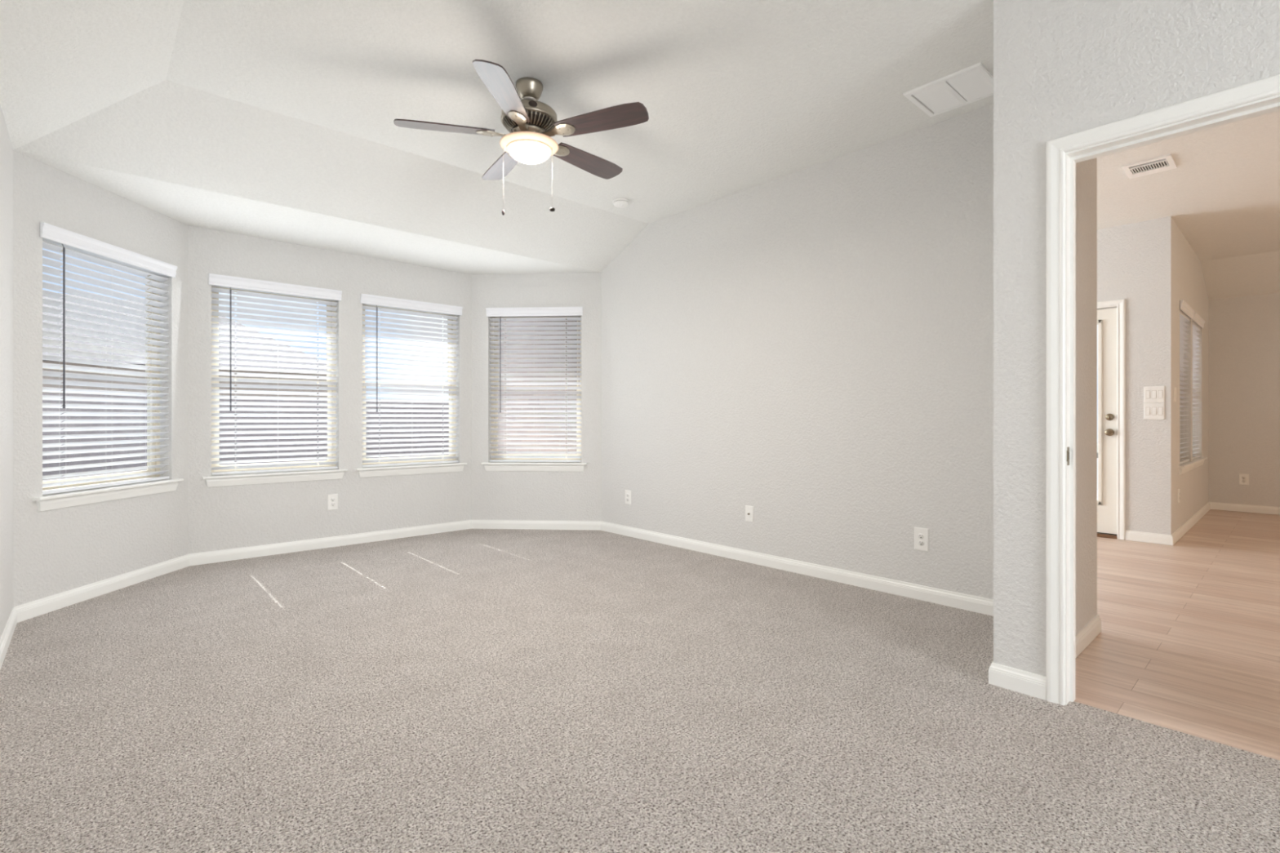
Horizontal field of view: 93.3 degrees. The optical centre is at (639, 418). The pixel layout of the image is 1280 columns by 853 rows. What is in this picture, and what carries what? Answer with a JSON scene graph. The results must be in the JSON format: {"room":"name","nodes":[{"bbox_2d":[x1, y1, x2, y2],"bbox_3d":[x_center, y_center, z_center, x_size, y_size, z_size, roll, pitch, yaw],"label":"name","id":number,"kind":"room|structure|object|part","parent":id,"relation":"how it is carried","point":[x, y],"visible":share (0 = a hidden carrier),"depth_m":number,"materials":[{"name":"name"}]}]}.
{"room":"empty bedroom","nodes":[
{"label":"empty bedroom","id":0,"kind":"room"},
{"bbox_2d":[0,104,13,639],"bbox_3d":[-0.262,-0.165,-0.254,0.150,2.440,8.978,0,0,-42],"label":"wall","id":1,"kind":"structure","parent":0,"point":[6,146],"depth_m":2.82,"materials":[{"name":"paint"}]},
{"bbox_2d":[0,607,17,670],"bbox_3d":[-0.202,1.013,-0.199,0.014,0.084,8.978,0,0,-42],"label":"baseboard","id":2,"kind":"structure","parent":1,"relation":"attached to","point":[8,632],"depth_m":2.79,"materials":[{"name":"white wood"}]},
{"bbox_2d":[13,150,188,607],"bbox_3d":[-3.308,-0.165,3.722,0.150,2.440,1.214,0,0,0],"label":"wall","id":3,"kind":"structure","parent":0,"point":[56,551],"depth_m":3.48,"materials":[{"name":"paint"}]},
{"bbox_2d":[13,554,189,622],"bbox_3d":[-3.226,1.013,3.722,0.014,0.084,1.214,0,0,0],"label":"baseboard","id":4,"kind":"structure","parent":3,"relation":"attached to","point":[33,609],"depth_m":3.58,"materials":[{"name":"white wood"}]},
{"bbox_2d":[32,240,183,511],"bbox_3d":[-3.287,-0.265,3.722,0.189,1.530,1.019,0,0,0],"label":"window","id":5,"kind":"structure","parent":3,"relation":"in","point":[74,498],"depth_m":3.78,"materials":[{"name":"beige plastic"}]},
{"bbox_3d":[-3.357,-0.641,3.722,0.020,0.717,0.849,0,0,0],"label":"sash","id":6,"kind":"part","parent":5,"relation":"part of","materials":[{"name":"beige plastic"}]},
{"bbox_3d":[-3.335,0.040,3.722,0.020,0.701,0.849,0,0,0],"label":"sash","id":7,"kind":"part","parent":5,"relation":"part of","materials":[{"name":"beige plastic"}]},
{"bbox_3d":[-3.348,-0.305,3.722,0.066,1.450,0.909,0,0,0],"label":"frame","id":8,"kind":"part","parent":5,"relation":"part of","materials":[{"name":"beige plastic"}]},
{"bbox_3d":[-3.255,0.429,3.723,0.125,0.018,1.019,0,0,0],"label":"sill","id":9,"kind":"part","parent":5,"relation":"part of","materials":[{"name":"white"}]},
{"bbox_2d":[40,222,177,494],"bbox_3d":[-3.251,-0.322,3.723,0.088,1.471,0.941,0,0,0],"label":"window blind","id":10,"kind":"object","parent":5,"relation":"attached to","point":[50,233],"visible":0.94,"depth_m":3.65,"materials":[{"name":"white plastic"}]},
{"bbox_3d":[-3.270,0.406,3.723,0.050,0.016,0.897,0,0,0],"label":"rail","id":11,"kind":"part","parent":10,"relation":"part of","materials":[{"name":"white plastic"}]},
{"bbox_2d":[14,150,600,274],"bbox_3d":[-2.102,-1.385,4.753,3.873,0.001,0.902,0,0,-42],"label":"ceiling","id":12,"kind":"structure","parent":0,"point":[187,205],"depth_m":4.36,"materials":[{"name":"paint"}]},
{"bbox_2d":[0,0,648,272],"bbox_3d":[1.225,-1.538,1.101,3.873,0.305,8.978,0,0,-42],"label":"ceiling","id":13,"kind":"structure","parent":0,"point":[166,131],"depth_m":3.41,"materials":[{"name":"paint"}]},
{"bbox_2d":[188,225,471,554],"bbox_3d":[-2.478,-0.165,5.122,2.189,2.440,0.150,0,0,-42],"label":"wall","id":14,"kind":"structure","parent":0,"point":[240,516],"depth_m":4.96,"materials":[{"name":"paint"}]},
{"bbox_2d":[202,286,347,487],"bbox_3d":[-2.850,-0.265,4.753,0.979,1.530,0.189,0,0,-42],"label":"window","id":15,"kind":"structure","parent":14,"relation":"in","point":[221,480],"depth_m":4.70,"materials":[{"name":"beige plastic"}]},
{"bbox_3d":[-2.898,-0.641,4.805,0.809,0.717,0.020,0,0,-42],"label":"sash","id":16,"kind":"part","parent":15,"relation":"part of","materials":[{"name":"beige plastic"}]},
{"bbox_3d":[-2.883,0.040,4.789,0.809,0.701,0.020,0,0,-42],"label":"sash","id":17,"kind":"part","parent":15,"relation":"part of","materials":[{"name":"beige plastic"}]},
{"bbox_3d":[-2.829,0.429,4.730,0.979,0.018,0.125,0,0,-42],"label":"sill","id":18,"kind":"part","parent":15,"relation":"part of","materials":[{"name":"white"}]},
{"bbox_2d":[208,273,342,475],"bbox_3d":[-2.827,-0.322,4.727,0.901,1.471,0.088,0,0,-42],"label":"window blind","id":19,"kind":"object","parent":15,"relation":"attached to","point":[215,280],"visible":1,"depth_m":4.71,"materials":[{"name":"white plastic"}]},
{"bbox_3d":[-2.839,0.406,4.741,0.857,0.016,0.050,0,0,-42],"label":"rail","id":20,"kind":"part","parent":19,"relation":"part of","materials":[{"name":"white plastic"}]},
{"bbox_2d":[188,520,471,565],"bbox_3d":[-2.422,1.013,5.061,2.189,0.084,0.014,0,0,-42],"label":"baseboard","id":21,"kind":"structure","parent":14,"relation":"attached to","point":[219,556],"depth_m":4.90,"materials":[{"name":"white wood"}]},
{"bbox_2d":[327,493,337,510],"bbox_3d":[-2.526,0.686,4.971,0.078,0.128,0.010,0,0,-42],"label":"wall outlet","id":22,"kind":"object","parent":14,"relation":"attached to","point":[332,500],"visible":1,"depth_m":4.97,"materials":[{"name":"white plastic"}]},
{"bbox_2d":[355,304,466,477],"bbox_3d":[-2.067,-0.265,5.467,0.990,1.530,0.189,0,0,-42],"label":"window","id":23,"kind":"structure","parent":14,"relation":"in","point":[379,471],"depth_m":5.47,"materials":[{"name":"beige plastic"}]},
{"bbox_3d":[-2.115,-0.641,5.519,0.820,0.717,0.020,0,0,-42],"label":"sash","id":24,"kind":"part","parent":23,"relation":"part of","materials":[{"name":"beige plastic"}]},
{"bbox_3d":[-2.100,0.040,5.503,0.820,0.701,0.020,0,0,-42],"label":"sash","id":25,"kind":"part","parent":23,"relation":"part of","materials":[{"name":"beige plastic"}]},
{"bbox_3d":[-2.046,0.429,5.443,0.990,0.018,0.125,0,0,-42],"label":"sill","id":26,"kind":"part","parent":23,"relation":"part of","materials":[{"name":"white"}]},
{"bbox_2d":[360,293,462,466],"bbox_3d":[-2.043,-0.322,5.441,0.912,1.471,0.088,0,0,-42],"label":"window blind","id":27,"kind":"object","parent":23,"relation":"attached to","point":[366,299],"visible":0.99,"depth_m":5.43,"materials":[{"name":"white plastic"}]},
{"bbox_3d":[-2.056,0.406,5.455,0.868,0.016,0.050,0,0,-42],"label":"rail","id":28,"kind":"part","parent":27,"relation":"part of","materials":[{"name":"white plastic"}]},
{"bbox_2d":[471,272,601,521],"bbox_3d":[-0.988,-0.165,5.838,1.254,2.440,0.150,0,0,4],"label":"wall","id":29,"kind":"structure","parent":0,"point":[527,495],"depth_m":5.76,"materials":[{"name":"paint"}]},
{"bbox_2d":[481,316,586,471],"bbox_3d":[-1.002,-0.265,5.818,1.007,1.530,0.189,0,0,4],"label":"window","id":30,"kind":"structure","parent":29,"relation":"in","point":[490,466],"depth_m":5.82,"materials":[{"name":"beige plastic"}]},
{"bbox_2d":[485,306,582,462],"bbox_3d":[-1.005,-0.322,5.782,0.929,1.471,0.088,0,0,4],"label":"window blind","id":31,"kind":"object","parent":30,"relation":"attached to","point":[534,312],"visible":0.98,"depth_m":5.80,"materials":[{"name":"white plastic"}]},
{"bbox_3d":[-1.003,0.406,5.801,0.885,0.016,0.050,0,0,4],"label":"rail","id":32,"kind":"part","parent":31,"relation":"part of","materials":[{"name":"white plastic"}]},
{"bbox_3d":[-1.004,0.429,5.786,1.007,0.018,0.125,0,0,4],"label":"sill","id":33,"kind":"part","parent":30,"relation":"part of","materials":[{"name":"white"}]},
{"bbox_3d":[-0.998,-0.641,5.888,0.837,0.717,0.020,0,0,4],"label":"sash","id":34,"kind":"part","parent":30,"relation":"part of","materials":[{"name":"beige plastic"}]},
{"bbox_3d":[-0.999,0.040,5.866,0.837,0.701,0.020,0,0,4],"label":"sash","id":35,"kind":"part","parent":30,"relation":"part of","materials":[{"name":"beige plastic"}]},
{"bbox_2d":[471,520,600,530],"bbox_3d":[-0.993,1.013,5.756,1.254,0.084,0.014,0,0,4],"label":"baseboard","id":36,"kind":"structure","parent":29,"relation":"attached to","point":[476,524],"depth_m":5.75,"materials":[{"name":"white wood"}]},
{"bbox_2d":[497,316,579,454],"bbox_3d":[-1.093,-0.090,6.458,0.082,2.810,1.700,0,0,-42],"label":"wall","id":37,"kind":"structure","parent":0,"point":[537,376],"depth_m":6.36,"materials":[{"name":"white plastic"}]},
{"bbox_2d":[165,0,993,223],"bbox_3d":[1.664,-1.690,1.056,3.318,0.001,8.320,0,0,-42],"label":"ceiling","id":38,"kind":"structure","parent":0,"point":[737,95],"depth_m":2.92,"materials":[{"name":"paint"}]},
{"bbox_2d":[393,59,648,215],"bbox_3d":[-0.544,-1.355,3.091,1.217,0.669,1.233,0,0,-42],"label":"ceiling fan","id":39,"kind":"object","parent":38,"relation":"hanging from","point":[531,122],"visible":1,"depth_m":2.96,"materials":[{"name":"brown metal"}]},
{"bbox_3d":[-0.956,-1.428,2.966,0.475,0.007,0.140,0,12,-13],"label":"blade","id":40,"kind":"part","parent":39,"relation":"part of","materials":[{"name":"wood"}]},
{"bbox_3d":[-0.768,-1.428,3.406,0.140,0.007,0.475,-14,7,-30],"label":"blade","id":41,"kind":"part","parent":39,"relation":"part of","materials":[{"name":"white wood"}]},
{"bbox_3d":[-0.596,-1.428,2.651,0.140,0.007,0.475,12,1,5],"label":"blade","id":42,"kind":"part","parent":39,"relation":"part of","materials":[{"name":"wood"}]},
{"bbox_3d":[-0.687,-1.205,3.037,0.002,0.340,0.001,0,0,-42],"label":"pull chain","id":43,"kind":"part","parent":39,"relation":"part of","materials":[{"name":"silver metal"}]},
{"bbox_3d":[-0.559,-1.331,3.057,0.219,0.060,0.219,0,0,-42],"label":"lamp shade","id":44,"kind":"part","parent":39,"relation":"part of","materials":[{"name":"beige glass"}]},
{"bbox_3d":[-0.441,-1.212,3.037,0.002,0.325,0.001,0,0,-42],"label":"pull chain","id":45,"kind":"part","parent":39,"relation":"part of","materials":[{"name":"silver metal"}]},
{"bbox_3d":[-0.441,-1.050,3.037,0.028,0.019,0.028,0,0,-42],"label":"chain pull","id":46,"kind":"part","parent":39,"relation":"part of","materials":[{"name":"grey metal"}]},
{"bbox_3d":[-0.291,-1.428,3.363,0.140,0.007,0.475,-16,-10,40],"label":"blade","id":47,"kind":"part","parent":39,"relation":"part of","materials":[{"name":"brown wood"}]},
{"bbox_3d":[-0.184,-1.428,2.896,0.475,0.007,0.140,0,-12,23],"label":"blade","id":48,"kind":"part","parent":39,"relation":"part of","materials":[{"name":"brown wood"}]},
{"bbox_2d":[613,197,629,208],"bbox_3d":[-0.146,-1.668,4.689,0.132,0.044,0.132,0,0,-42],"label":"smoke detector","id":49,"kind":"object","parent":38,"relation":"attached to","point":[620,202],"visible":1,"depth_m":4.65,"materials":[{"name":"white plastic"}]},
{"bbox_2d":[902,62,993,116],"bbox_3d":[1.618,-1.684,3.117,0.344,0.012,0.370,0,0,-42],"label":"ceiling vent","id":50,"kind":"object","parent":38,"relation":"in","point":[975,82],"visible":0.96,"depth_m":3.10,"materials":[{"name":"white metal"}]},
{"bbox_2d":[0,528,1279,852],"bbox_3d":[0.913,1.055,1.440,3.910,0.001,9.900,0,0,-42],"label":"floor","id":51,"kind":"structure","parent":0,"point":[468,691],"depth_m":2.08,"materials":[{"name":"grey carpet"}]},
{"bbox_2d":[601,103,993,599],"bbox_3d":[0.901,-0.318,4.411,0.107,2.745,3.647,0,0,-42],"label":"wall","id":52,"kind":"structure","parent":0,"point":[811,348],"depth_m":3.99,"materials":[{"name":"paint"}]},
{"bbox_2d":[625,489,631,504],"bbox_3d":[-0.108,0.707,5.434,0.010,0.124,0.076,0,0,-42],"label":"wall outlet","id":53,"kind":"object","parent":52,"relation":"attached to","point":[628,493],"visible":1,"depth_m":5.43,"materials":[{"name":"white plastic"}]},
{"bbox_2d":[745,505,753,522],"bbox_3d":[0.798,0.699,4.432,0.020,0.116,0.072,0,0,-42],"label":"cable jack","id":54,"kind":"object","parent":52,"relation":"attached to","point":[748,509],"visible":1,"depth_m":4.43,"materials":[{"name":"white plastic"}]},
{"bbox_2d":[600,521,993,616],"bbox_3d":[0.856,1.013,4.370,0.014,0.084,3.647,0,0,-42],"label":"baseboard","id":55,"kind":"structure","parent":52,"relation":"attached to","point":[941,597],"depth_m":3.98,"materials":[{"name":"white wood"}]},
{"bbox_2d":[914,527,928,551],"bbox_3d":[1.637,0.703,3.517,0.010,0.132,0.082,0,0,-42],"label":"wall outlet","id":56,"kind":"object","parent":52,"relation":"attached to","point":[921,535],"visible":1,"depth_m":3.51,"materials":[{"name":"white plastic"}]},
{"bbox_2d":[918,539,924,546],"bbox_3d":[1.634,0.723,3.515,0.003,0.033,0.033,0,0,-42],"label":"receptacle","id":57,"kind":"object","parent":56,"relation":"attached to","point":[921,542],"depth_m":3.51,"materials":[{"name":"white plastic"}]},
{"bbox_2d":[918,533,924,538],"bbox_3d":[1.634,0.683,3.515,0.003,0.033,0.033,0,0,-42],"label":"receptacle","id":58,"kind":"object","parent":56,"relation":"attached to","point":[921,535],"depth_m":3.51,"materials":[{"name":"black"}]},
{"bbox_2d":[1075,157,1101,657],"bbox_3d":[1.888,-0.318,2.738,0.929,2.745,0.156,0,0,-42],"label":"wall","id":59,"kind":"structure","parent":0,"point":[1086,171],"depth_m":2.84,"materials":[{"name":"paint"}]},
{"bbox_2d":[1097,216,1173,534],"bbox_3d":[2.648,-0.318,7.109,0.150,2.745,5.455,0,0,-42],"label":"wall","id":60,"kind":"structure","parent":0,"point":[1135,260],"depth_m":5.16,"materials":[{"name":"paint"}]},
{"bbox_2d":[1097,298,1125,539],"bbox_3d":[3.922,0.007,5.674,0.169,2.099,1.023,0,0,-40],"label":"door","id":61,"kind":"structure","parent":60,"relation":"in","point":[1111,322],"depth_m":5.35,"materials":[{"name":"white wood"}]},
{"bbox_3d":[3.911,-0.057,5.666,0.066,1.652,0.694,0,0,-42],"label":"glazing frame","id":62,"kind":"part","parent":61,"relation":"part of","materials":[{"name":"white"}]},
{"bbox_3d":[4.141,0.122,5.339,0.067,0.064,0.064,0,0,-42],"label":"knob","id":63,"kind":"part","parent":61,"relation":"part of","materials":[{"name":"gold metal"}]},
{"bbox_2d":[1125,530,1173,545],"bbox_3d":[4.329,1.013,5.143,0.014,0.084,0.312,0,0,-42],"label":"baseboard","id":64,"kind":"structure","parent":60,"relation":"attached to","point":[1147,537],"depth_m":5.13,"materials":[{"name":"white wood"}]},
{"bbox_2d":[1143,402,1164,419],"bbox_3d":[4.354,-0.063,5.118,0.012,0.140,0.134,0,0,-42],"label":"light switch","id":65,"kind":"object","parent":60,"relation":"attached to","point":[1151,411],"visible":1,"depth_m":5.11,"materials":[{"name":"white plastic"}]},
{"bbox_2d":[1143,386,1164,402],"bbox_3d":[4.354,-0.205,5.118,0.012,0.136,0.134,0,0,-42],"label":"light switch","id":66,"kind":"object","parent":60,"relation":"attached to","point":[1151,393],"visible":1,"depth_m":5.11,"materials":[{"name":"white plastic"}]},
{"bbox_2d":[993,0,1279,676],"bbox_3d":[3.244,-0.318,0.474,0.115,2.745,5.331,0,0,-42],"label":"wall","id":67,"kind":"structure","parent":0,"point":[1062,68],"depth_m":2.29,"materials":[{"name":"paint"}]},
{"bbox_2d":[988,662,1046,700],"bbox_3d":[1.458,1.013,2.339,0.014,0.084,0.196,0,0,-42],"label":"baseboard","id":68,"kind":"structure","parent":67,"relation":"attached to","point":[1033,685],"depth_m":2.33,"materials":[{"name":"white wood"}]},
{"bbox_2d":[1046,74,1279,705],"bbox_3d":[1.887,0.009,1.964,0.151,2.092,0.935,0,0,-42],"label":"door frame","id":69,"kind":"structure","parent":67,"relation":"attached to","point":[1260,97],"depth_m":2.23,"materials":[{"name":"white wood"}]},
{"bbox_3d":[1.586,0.139,2.238,0.033,0.068,0.004,0,0,-42],"label":"strike plate","id":70,"kind":"part","parent":69,"relation":"part of","materials":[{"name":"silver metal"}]},
{"bbox_2d":[1074,497,1279,760],"bbox_3d":[3.788,1.067,5.209,7.184,0.017,9.800,0,0,-42],"label":"floor","id":71,"kind":"structure","parent":0,"point":[1188,642],"depth_m":2.95,"materials":[{"name":"brown wood"}]},
{"bbox_2d":[1097,110,1279,261],"bbox_3d":[3.390,-1.690,4.847,6.140,0.001,9.800,0,0,-42],"label":"ceiling","id":72,"kind":"structure","parent":0,"point":[1223,192],"depth_m":4.45,"materials":[{"name":"paint"}]},
{"bbox_2d":[1121,153,1177,178],"bbox_3d":[3.409,-1.685,4.046,0.290,0.010,0.250,0,0,-42],"label":"ceiling vent","id":73,"kind":"object","parent":72,"relation":"in","point":[1165,162],"visible":1,"depth_m":4.04,"materials":[{"name":"white metal"}]},
{"bbox_2d":[1173,221,1208,532],"bbox_3d":[5.536,-0.318,6.152,2.830,2.745,0.150,0,0,-42],"label":"wall","id":74,"kind":"structure","parent":0,"point":[1189,285],"depth_m":5.96,"materials":[{"name":"paint"}]},
{"bbox_2d":[1173,386,1176,401],"bbox_3d":[4.592,-0.207,5.183,0.080,0.124,0.012,0,0,-42],"label":"light switch","id":75,"kind":"object","parent":74,"relation":"attached to","point":[1175,388],"visible":1,"depth_m":5.16,"materials":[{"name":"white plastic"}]},
{"bbox_2d":[1177,488,1180,503],"bbox_3d":[4.765,0.685,5.342,0.076,0.122,0.010,0,0,-42],"label":"wall outlet","id":76,"kind":"object","parent":74,"relation":"attached to","point":[1179,490],"visible":1,"depth_m":5.33,"materials":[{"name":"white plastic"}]},
{"bbox_2d":[1179,299,1195,464],"bbox_3d":[5.104,-0.322,5.683,0.832,1.471,0.090,0,0,-42],"label":"window blind","id":77,"kind":"object","parent":74,"relation":"attached to","point":[1186,312],"visible":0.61,"depth_m":5.72,"materials":[{"name":"white plastic"}]},
{"bbox_3d":[5.092,0.406,5.696,0.788,0.016,0.050,0,0,-42],"label":"rail","id":78,"kind":"part","parent":77,"relation":"part of","materials":[{"name":"white plastic"}]},
{"bbox_2d":[1178,461,1197,475],"bbox_3d":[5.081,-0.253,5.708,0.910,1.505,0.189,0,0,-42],"label":"window sill","id":79,"kind":"structure","parent":74,"relation":"in","point":[1184,467],"depth_m":5.59,"materials":[{"name":"beige plastic"}]},
{"bbox_3d":[5.102,0.429,5.684,0.910,0.018,0.125,0,0,-42],"label":"sill","id":80,"kind":"part","parent":79,"relation":"part of","materials":[{"name":"white"}]},
{"bbox_2d":[1171,502,1210,545],"bbox_3d":[5.530,1.013,6.036,2.994,0.084,0.014,0,0,-42],"label":"baseboard","id":81,"kind":"structure","parent":74,"relation":"attached to","point":[1179,533],"depth_m":5.81,"materials":[{"name":"white wood"}]},
{"bbox_2d":[1192,311,1204,459],"bbox_3d":[5.784,-0.322,6.302,0.852,1.471,0.090,0,0,-42],"label":"window blind","id":82,"kind":"object","parent":74,"relation":"attached to","point":[1198,322],"visible":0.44,"depth_m":6.43,"materials":[{"name":"white plastic"}]},
{"bbox_3d":[5.772,0.406,6.316,0.808,0.016,0.050,0,0,-42],"label":"rail","id":83,"kind":"part","parent":82,"relation":"part of","materials":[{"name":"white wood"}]},
{"bbox_2d":[1192,457,1207,468],"bbox_3d":[5.761,-0.253,6.328,0.930,1.505,0.189,0,0,-42],"label":"window","id":84,"kind":"structure","parent":74,"relation":"in","point":[1200,460],"depth_m":6.26,"materials":[{"name":"beige plastic"}]},
{"bbox_3d":[5.782,0.429,6.304,0.930,0.018,0.125,0,0,-42],"label":"sill","id":85,"kind":"part","parent":84,"relation":"part of","materials":[{"name":"white wood"}]},
{"bbox_2d":[1200,250,1279,299],"bbox_3d":[7.809,-1.528,5.193,0.860,0.325,4.360,0,0,-42],"label":"ceiling","id":86,"kind":"structure","parent":0,"point":[1259,273],"depth_m":6.54,"materials":[{"name":"paint"}]},
{"bbox_2d":[1208,292,1279,506],"bbox_3d":[8.151,-0.318,5.494,0.150,2.745,4.345,0,0,-42],"label":"wall","id":87,"kind":"structure","parent":0,"point":[1244,331],"depth_m":6.83,"materials":[{"name":"paint"}]},
{"bbox_2d":[1239,473,1248,484],"bbox_3d":[6.826,0.687,6.830,0.010,0.122,0.080,0,0,-42],"label":"wall outlet","id":88,"kind":"object","parent":87,"relation":"attached to","point":[1243,478],"visible":1,"depth_m":6.83,"materials":[{"name":"white plastic"}]},
{"bbox_2d":[1209,502,1279,515],"bbox_3d":[8.090,1.013,5.438,0.014,0.084,4.345,0,0,-42],"label":"baseboard","id":89,"kind":"structure","parent":87,"relation":"attached to","point":[1217,506],"depth_m":6.82,"materials":[{"name":"white wood"}]},
{"label":"outside","id":90,"kind":"structure","parent":0,"visible":0},
{"bbox_3d":[-25.024,1.405,34.897,70.000,0.200,74.700,0,0,-42],"label":"ground","id":91,"kind":"structure","parent":90,"visible":0},
{"bbox_2d":[42,293,327,466],"bbox_3d":[-18.063,-1.295,18.716,14.500,5.200,9.000,0,0,-42],"label":"neighbouring house","id":92,"kind":"structure","parent":91,"relation":"on","point":[46,297],"depth_m":18.27,"materials":[{"name":"stone"}]},
{"bbox_2d":[42,393,448,480],"bbox_3d":[-6.382,0.415,14.517,36.115,1.720,0.060,0,0,-42],"label":"wooden fence","id":93,"kind":"object","parent":91,"relation":"on","point":[44,417],"visible":0.02,"depth_m":12.68,"materials":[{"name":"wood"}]}
]}

